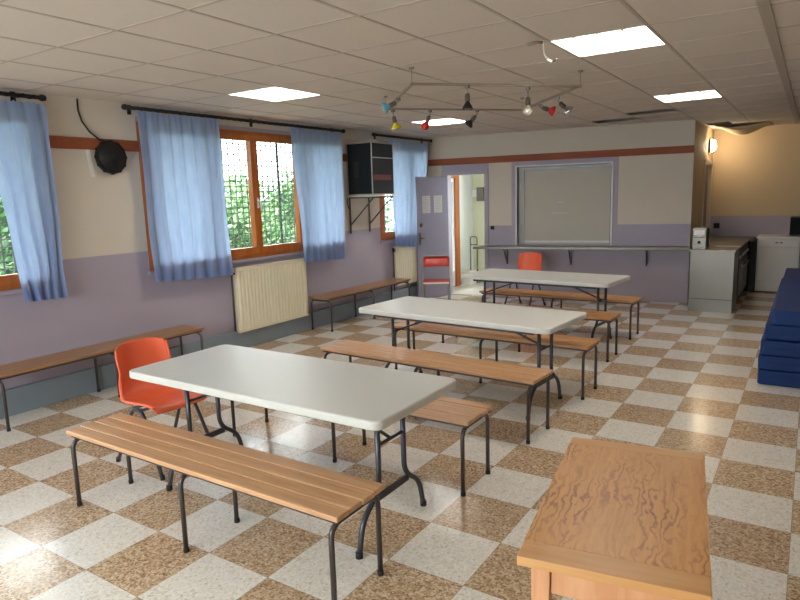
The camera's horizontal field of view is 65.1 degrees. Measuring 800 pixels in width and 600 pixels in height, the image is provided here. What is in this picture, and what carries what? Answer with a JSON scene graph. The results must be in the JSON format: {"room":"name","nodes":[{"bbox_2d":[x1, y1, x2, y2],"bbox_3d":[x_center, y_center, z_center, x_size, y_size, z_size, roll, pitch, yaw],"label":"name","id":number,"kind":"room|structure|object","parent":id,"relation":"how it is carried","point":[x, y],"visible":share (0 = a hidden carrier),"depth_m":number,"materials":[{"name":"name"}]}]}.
{"room":"community hall","nodes":[
{"label":"community hall","id":0,"kind":"room"},
{"bbox_2d":[0,88,472,390],"bbox_3d":[-2.330,-0.817,6.762,0.280,2.960,13.560,4,11,33],"label":"wall","id":1,"kind":"structure","parent":0,"point":[112,295],"depth_m":5.98,"materials":[{"name":"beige paint"}]},
{"bbox_2d":[0,273,22,295],"bbox_3d":[-3.928,-0.604,4.103,0.105,1.495,3.110,4,11,33],"label":"window","id":2,"kind":"structure","parent":1,"relation":"in","point":[8,282],"depth_m":5.18,"materials":[{"name":"brown wood"}]},
{"bbox_2d":[0,91,46,101],"bbox_3d":[-3.884,-1.433,3.914,0.128,0.090,3.284,4,11,33],"label":"curtain rod","id":3,"kind":"object","parent":1,"relation":"attached to","point":[13,95],"visible":0.99,"depth_m":5.10,"materials":[{"name":"black metal"}]},
{"bbox_2d":[0,99,67,301],"bbox_3d":[-3.074,-0.789,5.127,0.070,1.636,0.526,4,11,33],"label":"curtain","id":4,"kind":"object","parent":3,"relation":"hanging from","point":[28,195],"visible":1,"depth_m":5.16,"materials":[{"name":"blue fabric"}]},
{"bbox_2d":[76,99,126,176],"bbox_3d":[-2.716,-1.474,5.754,0.082,0.683,0.417,4,11,33],"label":"cable reel","id":5,"kind":"object","parent":1,"relation":"attached to","point":[110,157],"visible":1,"depth_m":5.76,"materials":[{"name":"black plastic"}]},
{"bbox_2d":[49,135,346,161],"bbox_3d":[-1.701,-1.725,7.347,0.022,0.102,5.050,4,11,33],"label":"trim","id":6,"kind":"structure","parent":1,"relation":"attached to","point":[66,142],"depth_m":5.62,"materials":[{"name":"brown wood"}]},
{"bbox_2d":[0,285,417,418],"bbox_3d":[-2.638,0.679,6.158,0.050,0.225,11.750,4,11,33],"label":"baseboard","id":7,"kind":"structure","parent":1,"relation":"attached to","point":[34,395],"depth_m":6.55,"materials":[{"name":"blue paint"}]},
{"bbox_2d":[121,104,345,132],"bbox_3d":[-1.699,-2.047,7.214,0.128,0.090,3.354,4,11,33],"label":"curtain rod","id":8,"kind":"object","parent":1,"relation":"attached to","point":[128,108],"visible":1,"depth_m":6.79,"materials":[{"name":"black metal"}]},
{"bbox_2d":[137,110,232,281],"bbox_3d":[-2.183,-1.034,6.471,0.066,1.696,1.028,4,11,33],"label":"curtain","id":9,"kind":"object","parent":8,"relation":"hanging from","point":[182,156],"visible":1,"depth_m":6.42,"materials":[{"name":"blue fabric"}]},
{"bbox_2d":[290,127,345,261],"bbox_3d":[-1.043,-1.347,8.193,0.064,1.710,1.015,4,11,33],"label":"curtain","id":10,"kind":"object","parent":8,"relation":"hanging from","point":[317,155],"visible":1,"depth_m":8.18,"materials":[{"name":"blue fabric"}]},
{"bbox_2d":[135,121,346,274],"bbox_3d":[-1.673,-1.231,7.469,0.150,1.495,3.190,4,11,33],"label":"window","id":11,"kind":"structure","parent":1,"relation":"in","point":[258,250],"depth_m":7.40,"materials":[{"name":"brown wood"}]},
{"bbox_2d":[231,258,308,332],"bbox_3d":[-1.566,-0.077,7.650,0.062,0.754,1.259,4,11,33],"label":"radiator","id":12,"kind":"object","parent":1,"relation":"attached to","point":[266,294],"visible":0.94,"depth_m":7.58,"materials":[{"name":"metal"}]},
{"bbox_2d":[237,258,303,267],"bbox_3d":[-1.562,-0.452,7.617,0.042,0.004,1.165,4,11,33],"label":"grille","id":13,"kind":"object","parent":12,"relation":"attached to","point":[299,259],"depth_m":7.63,"materials":[{"name":"metal"}]},
{"bbox_2d":[347,195,396,233],"bbox_3d":[-0.404,-1.234,9.004,0.460,0.533,0.616,4,11,33],"label":"wall bracket","id":14,"kind":"object","parent":1,"relation":"attached to","point":[363,196],"visible":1,"depth_m":8.94,"materials":[{"name":"black metal"}]},
{"bbox_2d":[346,142,393,195],"bbox_3d":[-0.420,-1.856,8.914,0.431,0.715,0.541,4,11,33],"label":"wall cabinet","id":15,"kind":"object","parent":14,"relation":"on","point":[370,171],"visible":1,"depth_m":8.72,"materials":[{"name":"black wood"}]},
{"bbox_2d":[372,158,393,193],"bbox_3d":[-0.238,-1.744,8.818,0.005,0.486,0.507,4,11,33],"label":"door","id":16,"kind":"structure","parent":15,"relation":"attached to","point":[382,168],"depth_m":8.81,"materials":[{"name":"black plastic"}]},
{"bbox_2d":[348,195,396,196],"bbox_3d":[-0.396,-1.492,8.985,0.460,0.018,0.560,4,11,33],"label":"shelf","id":17,"kind":"object","parent":14,"relation":"attached to","point":[363,195],"depth_m":8.82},
{"bbox_2d":[372,133,431,142],"bbox_3d":[0.035,-2.534,9.834,0.128,0.090,1.714,4,11,33],"label":"curtain rod","id":18,"kind":"object","parent":1,"relation":"attached to","point":[373,134],"visible":1,"depth_m":9.72,"materials":[{"name":"black metal"}]},
{"bbox_2d":[389,139,427,246],"bbox_3d":[0.167,-1.663,10.024,0.047,1.698,1.160,4,11,33],"label":"curtain","id":19,"kind":"object","parent":18,"relation":"hanging from","point":[409,159],"visible":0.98,"depth_m":9.91,"materials":[{"name":"blue fabric"}]},
{"bbox_2d":[379,174,426,242],"bbox_3d":[0.054,-1.722,10.118,0.105,1.495,1.470,4,11,33],"label":"window","id":20,"kind":"structure","parent":1,"relation":"in","point":[386,237],"depth_m":9.65,"materials":[{"name":"brown wood"}]},
{"bbox_2d":[392,246,416,290],"bbox_3d":[0.186,-0.570,10.297,0.062,0.702,1.064,4,11,33],"label":"radiator","id":21,"kind":"object","parent":1,"relation":"attached to","point":[404,258],"visible":0.45,"depth_m":10.08,"materials":[{"name":"metal"}]},
{"bbox_2d":[451,178,454,285],"bbox_3d":[0.818,-1.198,11.391,0.040,1.988,0.656,4,11,33],"label":"door frame","id":22,"kind":"structure","parent":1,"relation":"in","point":[452,179],"depth_m":11.65,"materials":[{"name":"white paint"}]},
{"bbox_2d":[451,175,460,285],"bbox_3d":[0.856,-1.231,11.433,0.090,2.058,0.856,4,11,33],"label":"trim","id":23,"kind":"structure","parent":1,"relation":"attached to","point":[456,177],"depth_m":11.68,"materials":[{"name":"brown wood"}]},
{"bbox_2d":[0,281,799,599],"bbox_3d":[0.650,0.784,5.961,9.700,0.124,15.400,4,11,33],"label":"floor","id":24,"kind":"structure","parent":0,"point":[687,381],"depth_m":3.85,"materials":[{"name":"tile"}]},
{"bbox_2d":[0,325,203,431],"bbox_3d":[-2.670,0.642,5.703,0.359,0.450,1.980,4,11,33],"label":"bench","id":25,"kind":"object","parent":24,"relation":"on","point":[27,366],"visible":0.88,"depth_m":5.45,"materials":[{"name":"brown wood"}]},
{"bbox_2d":[114,337,208,480],"bbox_3d":[-1.583,0.686,4.180,0.549,0.804,0.444,5,12,36],"label":"shell chair","id":26,"kind":"object","parent":24,"relation":"on","point":[136,353],"visible":0.75,"depth_m":4.21,"materials":[{"name":"orange plastic"}]},
{"bbox_2d":[66,413,384,599],"bbox_3d":[-0.978,1.002,3.214,1.981,0.450,0.359,4,11,33],"label":"bench","id":27,"kind":"object","parent":24,"relation":"on","point":[328,495],"visible":1,"depth_m":3.02,"materials":[{"name":"brown wood"}]},
{"bbox_2d":[129,344,455,559],"bbox_3d":[-0.642,0.784,3.588,1.830,0.743,0.760,4,11,33],"label":"folding table","id":28,"kind":"object","parent":24,"relation":"on","point":[367,397],"visible":0.87,"depth_m":3.33,"materials":[{"name":"plastic"}]},
{"bbox_2d":[309,278,410,331],"bbox_3d":[-0.510,0.035,8.966,0.359,0.450,1.980,4,11,33],"label":"bench","id":29,"kind":"object","parent":24,"relation":"on","point":[328,296],"visible":0.96,"depth_m":8.71,"materials":[{"name":"brown wood"}]},
{"bbox_2d":[230,396,492,496],"bbox_3d":[-0.346,0.816,4.217,1.981,0.450,0.359,4,11,33],"label":"bench","id":30,"kind":"object","parent":24,"relation":"on","point":[446,410],"visible":0.48,"depth_m":3.72,"materials":[{"name":"brown wood"}]},
{"bbox_2d":[422,255,450,299],"bbox_3d":[0.546,-0.247,9.391,0.420,0.817,0.515,-1,9,5],"label":"folding chair","id":31,"kind":"object","parent":24,"relation":"on","point":[427,260],"visible":0.88,"depth_m":9.45,"materials":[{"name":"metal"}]},
{"bbox_2d":[320,339,553,443],"bbox_3d":[0.214,0.674,4.973,1.981,0.450,0.359,5,12,36],"label":"bench","id":32,"kind":"object","parent":24,"relation":"on","point":[529,376],"visible":0.89,"depth_m":4.73,"materials":[{"name":"brown wood"}]},
{"bbox_2d":[359,296,586,418],"bbox_3d":[0.578,0.451,5.376,1.830,0.743,0.760,5,12,37],"label":"folding table","id":33,"kind":"object","parent":24,"relation":"on","point":[520,320],"visible":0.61,"depth_m":5.12,"materials":[{"name":"white plastic"}]},
{"bbox_2d":[470,236,477,282],"bbox_3d":[1.456,-0.780,12.125,0.158,0.912,0.136,4,11,33],"label":"metal stand","id":34,"kind":"object","parent":24,"relation":"on","point":[471,236],"visible":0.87,"depth_m":12.05,"materials":[{"name":"black metal"}]},
{"bbox_2d":[394,321,600,399],"bbox_3d":[0.824,0.513,5.832,1.979,0.450,0.359,5,11,35],"label":"bench","id":35,"kind":"object","parent":24,"relation":"on","point":[584,344],"visible":0.87,"depth_m":5.58,"materials":[{"name":"brown wood"}]},
{"bbox_2d":[504,252,545,305],"bbox_3d":[1.876,-0.291,9.440,0.444,0.804,0.549,6,12,38],"label":"shell chair","id":36,"kind":"object","parent":24,"relation":"on","point":[528,260],"visible":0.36,"depth_m":9.58,"materials":[{"name":"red plastic"}]},
{"bbox_2d":[442,302,620,361],"bbox_3d":[1.377,0.315,6.921,1.979,0.450,0.359,4,11,33],"label":"bench","id":37,"kind":"object","parent":24,"relation":"on","point":[609,317],"visible":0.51,"depth_m":6.45,"materials":[{"name":"brown wood"}]},
{"bbox_2d":[461,268,629,338],"bbox_3d":[1.690,0.073,7.446,1.830,0.743,0.760,6,12,38],"label":"folding table","id":38,"kind":"object","parent":24,"relation":"on","point":[511,276],"visible":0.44,"depth_m":7.16,"materials":[{"name":"white plastic"}]},
{"bbox_2d":[479,287,641,339],"bbox_3d":[1.958,0.143,7.852,1.979,0.450,0.359,5,11,35],"label":"bench","id":39,"kind":"object","parent":24,"relation":"on","point":[553,295],"visible":0.72,"depth_m":7.66,"materials":[{"name":"brown wood"}]},
{"bbox_2d":[517,437,711,599],"bbox_3d":[0.730,0.993,2.063,0.475,0.740,0.905,3,10,24],"label":"wooden table","id":40,"kind":"object","parent":24,"relation":"on","point":[614,520],"visible":1,"depth_m":1.81,"materials":[{"name":"brown wood"}]},
{"bbox_2d":[688,246,739,312],"bbox_3d":[4.416,-0.300,8.826,0.570,0.858,0.587,4,11,33],"label":"base cabinet","id":41,"kind":"object","parent":24,"relation":"on","point":[713,273],"visible":0.88,"depth_m":8.60,"materials":[{"name":"grey metal"}]},
{"bbox_2d":[690,246,739,252],"bbox_3d":[4.403,-0.708,8.759,0.570,0.032,0.587,4,11,33],"label":"countertop","id":42,"kind":"structure","parent":41,"relation":"on","point":[711,248],"depth_m":8.60,"materials":[{"name":"laminate"}]},
{"bbox_2d":[692,237,708,248],"bbox_3d":[4.191,-0.799,8.738,0.185,0.165,0.236,4,11,33],"label":"kitchen appliance","id":43,"kind":"object","parent":42,"relation":"on","point":[697,242],"visible":0.91,"depth_m":8.65,"materials":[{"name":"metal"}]},
{"bbox_2d":[693,227,709,236],"bbox_3d":[4.190,-0.945,8.719,0.185,0.125,0.223,4,11,33],"label":"kitchen appliance","id":44,"kind":"object","parent":43,"relation":"on","point":[697,231],"visible":1,"depth_m":8.63,"materials":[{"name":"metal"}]},
{"bbox_2d":[709,242,746,302],"bbox_3d":[4.773,-0.407,9.375,0.669,0.868,0.710,4,11,33],"label":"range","id":45,"kind":"object","parent":24,"relation":"on","point":[741,262],"visible":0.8,"depth_m":9.16,"materials":[{"name":"black metal"}]},
{"bbox_2d":[709,242,745,247],"bbox_3d":[4.746,-0.823,9.316,0.635,0.028,0.710,4,11,33],"label":"cooktop","id":46,"kind":"object","parent":45,"relation":"in","point":[721,244],"depth_m":9.19,"materials":[{"name":"metal"}]},
{"bbox_2d":[709,238,750,296],"bbox_3d":[5.185,-0.523,9.997,0.669,0.868,0.760,4,11,33],"label":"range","id":47,"kind":"object","parent":24,"relation":"on","point":[746,258],"visible":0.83,"depth_m":9.85,"materials":[{"name":"black metal"}]},
{"bbox_2d":[709,238,749,242],"bbox_3d":[5.158,-0.938,9.938,0.635,0.028,0.760,4,11,33],"label":"cooktop","id":48,"kind":"object","parent":47,"relation":"in","point":[746,240],"depth_m":9.90,"materials":[{"name":"metal"}]},
{"bbox_2d":[709,236,757,291],"bbox_3d":[5.579,-0.622,10.561,0.745,0.855,0.590,4,11,33],"label":"base cabinet","id":49,"kind":"object","parent":24,"relation":"on","point":[752,244],"visible":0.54,"depth_m":10.17,"materials":[{"name":"black metal"}]},
{"bbox_2d":[709,236,755,240],"bbox_3d":[5.548,-1.028,10.506,0.700,0.034,0.590,4,11,33],"label":"countertop","id":50,"kind":"structure","parent":49,"relation":"on","point":[751,238],"depth_m":10.58,"materials":[{"name":"laminate"}]},
{"bbox_2d":[754,238,799,291],"bbox_3d":[6.137,-0.593,10.191,0.575,0.845,0.591,4,11,33],"label":"dishwasher","id":51,"kind":"object","parent":24,"relation":"on","point":[774,256],"visible":0.84,"depth_m":9.97,"materials":[{"name":"white metal"}]},
{"bbox_2d":[757,368,799,387],"bbox_3d":[4.787,0.479,6.276,1.903,0.126,3.253,4,11,33],"label":"mat","id":52,"kind":"object","parent":24,"relation":"on","point":[764,376],"visible":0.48,"depth_m":5.37,"materials":[{"name":"blue plastic"}]},
{"bbox_2d":[758,351,799,372],"bbox_3d":[4.785,0.347,6.265,1.903,0.126,3.253,4,11,33],"label":"mat","id":53,"kind":"object","parent":52,"relation":"on","point":[770,362],"visible":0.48,"depth_m":5.36,"materials":[{"name":"blue plastic"}]},
{"bbox_2d":[760,330,799,357],"bbox_3d":[4.783,0.220,6.224,1.903,0.126,3.253,4,11,33],"label":"mat","id":54,"kind":"object","parent":53,"relation":"on","point":[768,346],"visible":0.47,"depth_m":5.32,"materials":[{"name":"blue plastic"}]},
{"bbox_2d":[765,278,799,341],"bbox_3d":[4.815,0.087,6.209,1.903,0.126,3.253,4,11,33],"label":"mat","id":55,"kind":"object","parent":54,"relation":"on","point":[773,332],"visible":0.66,"depth_m":5.33,"materials":[{"name":"blue plastic"}]},
{"bbox_2d":[771,268,799,326],"bbox_3d":[4.840,-0.039,6.157,1.903,0.126,3.253,4,11,33],"label":"mat","id":56,"kind":"object","parent":55,"relation":"on","point":[786,309],"visible":1,"depth_m":5.67,"materials":[{"name":"blue plastic"}]},
{"bbox_3d":[6.628,-0.554,9.861,0.600,0.845,0.610,4,11,33],"label":"cabinet","id":57,"kind":"object","parent":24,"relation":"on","visible":0},
{"bbox_2d":[756,234,799,238],"bbox_3d":[6.387,-1.006,9.943,1.240,0.030,0.610,4,11,33],"label":"countertop","id":58,"kind":"structure","parent":57,"relation":"on","point":[764,236],"depth_m":9.96,"materials":[{"name":"laminate"}]},
{"bbox_2d":[789,216,799,234],"bbox_3d":[6.463,-1.178,9.948,0.460,0.280,0.366,4,11,33],"label":"microwave","id":59,"kind":"object","parent":58,"relation":"on","point":[794,220],"visible":1,"depth_m":9.89,"materials":[{"name":"black plastic"}]},
{"bbox_2d":[0,0,799,137],"bbox_3d":[0.568,-1.894,5.517,9.700,0.015,15.400,4,11,33],"label":"ceiling","id":60,"kind":"structure","parent":0,"point":[191,55],"depth_m":4.36,"materials":[{"name":"tile"}]},
{"bbox_2d":[229,87,317,101],"bbox_3d":[-1.141,-1.919,5.733,0.600,0.082,0.620,4,11,33],"label":"ceiling light","id":61,"kind":"object","parent":60,"relation":"attached to","point":[275,94],"visible":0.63,"depth_m":5.77,"materials":[{"name":"white plastic"}]},
{"bbox_2d":[413,118,464,125],"bbox_3d":[0.550,-2.394,8.288,0.600,0.082,0.620,4,11,33],"label":"ceiling light","id":62,"kind":"object","parent":60,"relation":"attached to","point":[448,120],"visible":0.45,"depth_m":8.32,"materials":[{"name":"white plastic"}]},
{"bbox_2d":[383,67,582,110],"bbox_3d":[0.667,-1.842,5.564,1.575,0.129,1.429,-4,10,-13],"label":"rail","id":63,"kind":"object","parent":60,"relation":"hanging from","point":[410,85],"visible":0.81,"depth_m":5.02,"materials":[{"name":"grey metal"}]},
{"bbox_2d":[381,98,400,113],"bbox_3d":[-0.083,-1.648,5.326,0.166,0.130,0.102,1,10,15],"label":"spotlight","id":64,"kind":"object","parent":63,"relation":"attached to","point":[385,107],"visible":1,"depth_m":5.32,"materials":[{"name":"metal"}]},
{"bbox_2d":[389,101,396,107],"bbox_3d":[-0.063,-1.665,5.337,0.067,0.057,0.043,-1,9,5],"label":"socket","id":65,"kind":"object","parent":64,"relation":"attached to","point":[391,104],"depth_m":5.32,"materials":[{"name":"grey metal"}]},
{"bbox_2d":[391,110,400,129],"bbox_3d":[-0.036,-1.743,6.066,0.093,0.186,0.094,4,11,33],"label":"spotlight","id":66,"kind":"object","parent":63,"relation":"attached to","point":[396,125],"visible":1,"depth_m":6.05,"materials":[{"name":"metal"}]},
{"bbox_2d":[421,110,431,129],"bbox_3d":[0.254,-1.763,6.146,0.097,0.191,0.082,4,11,33],"label":"spotlight","id":67,"kind":"object","parent":63,"relation":"hanging from","point":[425,125],"visible":1,"depth_m":6.13,"materials":[{"name":"metal"}]},
{"bbox_2d":[462,85,472,109],"bbox_3d":[0.517,-1.551,4.804,0.080,0.187,0.080,4,11,33],"label":"spotlight","id":68,"kind":"object","parent":63,"relation":"hanging from","point":[467,106],"visible":1,"depth_m":4.79,"materials":[{"name":"metal"}]},
{"bbox_2d":[465,93,469,101],"bbox_3d":[0.517,-1.554,4.811,0.044,0.066,0.045,4,11,33],"label":"socket","id":69,"kind":"object","parent":68,"relation":"attached to","point":[467,96],"depth_m":4.80,"materials":[{"name":"grey metal"}]},
{"bbox_2d":[465,110,478,127],"bbox_3d":[0.705,-1.802,6.246,0.131,0.174,0.109,4,11,33],"label":"spotlight","id":70,"kind":"object","parent":63,"relation":"attached to","point":[469,123],"visible":1,"depth_m":6.23,"materials":[{"name":"metal"}]},
{"bbox_2d":[523,87,532,115],"bbox_3d":[1.020,-1.580,4.998,0.079,0.224,0.079,4,11,33],"label":"spotlight","id":71,"kind":"object","parent":63,"relation":"hanging from","point":[527,111],"visible":1,"depth_m":4.98,"materials":[{"name":"metal"}]},
{"bbox_2d":[525,97,530,104],"bbox_3d":[1.020,-1.584,4.997,0.044,0.064,0.044,4,11,33],"label":"socket","id":72,"kind":"object","parent":71,"relation":"attached to","point":[527,102],"depth_m":4.98,"materials":[{"name":"grey metal"}]},
{"bbox_2d":[538,104,555,115],"bbox_3d":[1.398,-1.808,5.975,0.165,0.117,0.093,0,10,12],"label":"spotlight","id":73,"kind":"object","parent":63,"relation":"attached to","point":[551,110],"visible":1,"depth_m":5.94,"materials":[{"name":"metal"}]},
{"bbox_2d":[556,97,572,115],"bbox_3d":[1.470,-1.716,5.563,0.144,0.167,0.106,4,11,33],"label":"spotlight","id":74,"kind":"object","parent":63,"relation":"attached to","point":[567,109],"visible":1,"depth_m":5.54,"materials":[{"name":"metal"}]},
{"bbox_2d":[558,101,565,108],"bbox_3d":[1.438,-1.727,5.555,0.065,0.065,0.044,0,9,8],"label":"socket","id":75,"kind":"object","parent":74,"relation":"attached to","point":[561,104],"depth_m":5.54,"materials":[{"name":"brown metal"}]},
{"bbox_2d":[527,41,557,62],"bbox_3d":[0.912,-1.588,4.016,0.190,0.146,0.053,1,10,15],"label":"strip","id":76,"kind":"object","parent":60,"relation":"hanging from","point":[533,42],"visible":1,"depth_m":4.00,"materials":[{"name":"white plastic"}]},
{"bbox_2d":[551,26,663,56],"bbox_3d":[1.372,-1.727,4.106,0.600,0.082,0.620,4,11,33],"label":"ceiling light","id":77,"kind":"object","parent":60,"relation":"attached to","point":[638,37],"visible":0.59,"depth_m":4.13,"materials":[{"name":"white plastic"}]},
{"bbox_2d":[605,118,638,121],"bbox_3d":[3.410,-2.665,9.354,0.540,0.022,0.580,4,11,33],"label":"tile","id":78,"kind":"structure","parent":60,"relation":"on","point":[629,118],"depth_m":9.18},
{"bbox_2d":[637,109,676,113],"bbox_3d":[3.553,-2.525,8.484,0.540,0.022,0.580,4,11,33],"label":"tile","id":79,"kind":"structure","parent":60,"relation":"on","point":[669,110],"depth_m":8.27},
{"bbox_2d":[655,90,720,102],"bbox_3d":[3.063,-2.202,6.660,0.600,0.082,0.620,4,11,33],"label":"ceiling light","id":80,"kind":"object","parent":60,"relation":"attached to","point":[704,94],"visible":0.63,"depth_m":6.70,"materials":[{"name":"white plastic"}]},
{"bbox_2d":[715,122,773,134],"bbox_3d":[5.467,-2.701,9.963,0.782,0.154,0.624,4,11,33],"label":"tile","id":81,"kind":"structure","parent":60,"relation":"attached to","point":[743,130],"depth_m":9.79,"materials":[{"name":"beige paint"}]},
{"bbox_2d":[472,174,484,281],"bbox_3d":[3.126,-1.709,11.134,4.000,2.960,0.150,4,11,33],"label":"wall","id":82,"kind":"structure","parent":0,"point":[477,179],"depth_m":12.15,"materials":[{"name":"green paint"}]},
{"bbox_2d":[472,187,483,200],"bbox_3d":[1.496,-2.027,12.012,0.230,0.260,0.090,4,11,33],"label":"box","id":83,"kind":"object","parent":82,"relation":"attached to","point":[479,192],"visible":0.92,"depth_m":11.96,"materials":[{"name":"metal"}]},
{"bbox_2d":[428,109,695,302],"bbox_3d":[2.422,-1.509,10.056,4.098,2.960,0.180,2,10,24],"label":"wall","id":84,"kind":"structure","parent":0,"point":[652,206],"depth_m":9.57,"materials":[{"name":"beige paint"}]},
{"bbox_2d":[415,177,448,297],"bbox_3d":[0.565,-1.041,10.466,0.694,2.000,0.094,-9,12,-38],"label":"door","id":85,"kind":"structure","parent":84,"relation":"in","point":[432,228],"depth_m":10.45,"materials":[{"name":"purple paint"}]},
{"bbox_2d":[422,196,429,212],"bbox_3d":[0.431,-1.567,10.291,0.175,0.280,0.002,-9,12,-38],"label":"paper notice","id":86,"kind":"object","parent":85,"relation":"attached to","point":[425,199],"visible":1,"depth_m":10.29,"materials":[{"name":"grey paper"}]},
{"bbox_2d":[434,195,441,212],"bbox_3d":[0.634,-1.600,10.451,0.185,0.280,0.002,-9,12,-38],"label":"paper notice","id":87,"kind":"object","parent":85,"relation":"attached to","point":[437,199],"visible":1,"depth_m":10.45,"materials":[{"name":"grey paper"}]},
{"bbox_2d":[443,169,488,295],"bbox_3d":[1.115,-1.123,10.601,0.790,2.100,0.020,2,10,24],"label":"trim","id":88,"kind":"structure","parent":84,"relation":"attached to","point":[482,171],"depth_m":10.42,"materials":[{"name":"purple paint"}]},
{"bbox_2d":[503,249,507,263],"bbox_3d":[1.727,-0.709,10.267,0.024,0.268,0.259,2,10,24],"label":"bracket","id":89,"kind":"object","parent":84,"relation":"attached to","point":[506,253],"visible":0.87,"depth_m":10.35,"materials":[{"name":"black metal"}]},
{"bbox_2d":[428,145,693,165],"bbox_3d":[2.358,-2.251,9.840,4.098,0.105,0.025,2,10,24],"label":"trim","id":90,"kind":"structure","parent":84,"relation":"attached to","point":[690,148],"depth_m":9.73,"materials":[{"name":"brown wood"}]},
{"bbox_2d":[515,161,613,244],"bbox_3d":[2.587,-1.511,9.939,1.499,1.272,0.136,2,10,24],"label":"trim","id":91,"kind":"structure","parent":84,"relation":"attached to","point":[612,162],"depth_m":9.99,"materials":[{"name":"grey metal"}]},
{"bbox_2d":[518,163,611,244],"bbox_3d":[2.610,-1.509,9.991,1.453,1.248,0.045,2,10,24],"label":"roller shutter","id":92,"kind":"object","parent":84,"relation":"attached to","point":[562,204],"visible":0.96,"depth_m":9.97,"materials":[{"name":"paint"}]},
{"bbox_2d":[568,250,571,264],"bbox_3d":[2.669,-0.669,9.851,0.024,0.268,0.259,2,10,24],"label":"bracket","id":93,"kind":"object","parent":84,"relation":"attached to","point":[569,251],"visible":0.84,"depth_m":9.94,"materials":[{"name":"black metal"}]},
{"bbox_2d":[473,245,689,249],"bbox_3d":[2.736,-0.816,9.766,3.240,0.040,0.307,2,10,24],"label":"countertop","id":94,"kind":"structure","parent":84,"relation":"attached to","point":[534,247],"depth_m":9.64,"materials":[{"name":"metal"}]},
{"bbox_2d":[687,121,714,301],"bbox_3d":[4.790,-1.584,10.073,0.120,2.960,2.100,4,11,33],"label":"wall","id":95,"kind":"structure","parent":0,"point":[703,133],"depth_m":9.65,"materials":[{"name":"beige paint"}]},
{"bbox_2d":[703,165,707,226],"bbox_3d":[5.072,-1.216,10.519,0.085,2.060,0.810,4,11,33],"label":"door","id":96,"kind":"structure","parent":95,"relation":"in","point":[706,172],"depth_m":10.63,"materials":[{"name":"paint"}]},
{"bbox_2d":[701,159,712,236],"bbox_3d":[5.115,-1.247,10.485,0.020,2.140,0.930,4,11,33],"label":"trim","id":97,"kind":"structure","parent":95,"relation":"attached to","point":[705,160],"depth_m":10.10,"materials":[{"name":"beige paint"}]},
{"bbox_2d":[708,138,715,152],"bbox_3d":[5.115,-2.527,10.253,0.107,0.230,0.166,4,11,33],"label":"wall lamp","id":98,"kind":"object","parent":95,"relation":"attached to","point":[712,143],"visible":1,"depth_m":10.21,"materials":[{"name":"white glass"}]},
{"bbox_2d":[710,121,799,238],"bbox_3d":[6.975,-1.625,9.912,4.000,2.960,0.150,4,11,33],"label":"wall","id":99,"kind":"structure","parent":0,"point":[756,181],"depth_m":10.45,"materials":[{"name":"beige paint"}]},
{"bbox_2d":[713,223,719,227],"bbox_3d":[5.477,-1.287,10.845,0.090,0.090,0.050,4,11,33],"label":"wall socket","id":100,"kind":"object","parent":99,"relation":"attached to","point":[716,225],"visible":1,"depth_m":10.82,"materials":[{"name":"black plastic"}]},
{"label":"outside","id":101,"kind":"structure","parent":0,"visible":0},
{"bbox_3d":[-9.584,-0.101,15.605,21.377,0.300,38.000,4,11,33],"label":"ground","id":102,"kind":"structure","parent":101,"visible":0},
{"bbox_2d":[0,167,393,274],"bbox_3d":[-4.510,-1.096,9.749,3.182,3.380,16.345,4,11,33],"label":"hedge","id":103,"kind":"object","parent":102,"relation":"on","point":[228,205],"visible":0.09,"depth_m":12.23,"materials":[{"name":"green plant"}]},
{"bbox_2d":[0,139,394,274],"bbox_3d":[-2.331,-0.961,8.277,0.044,3.350,15.114,4,11,33],"label":"wire mesh fence","id":104,"kind":"object","parent":102,"relation":"on","point":[276,146],"visible":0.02,"depth_m":8.83,"materials":[{"name":"metal"}]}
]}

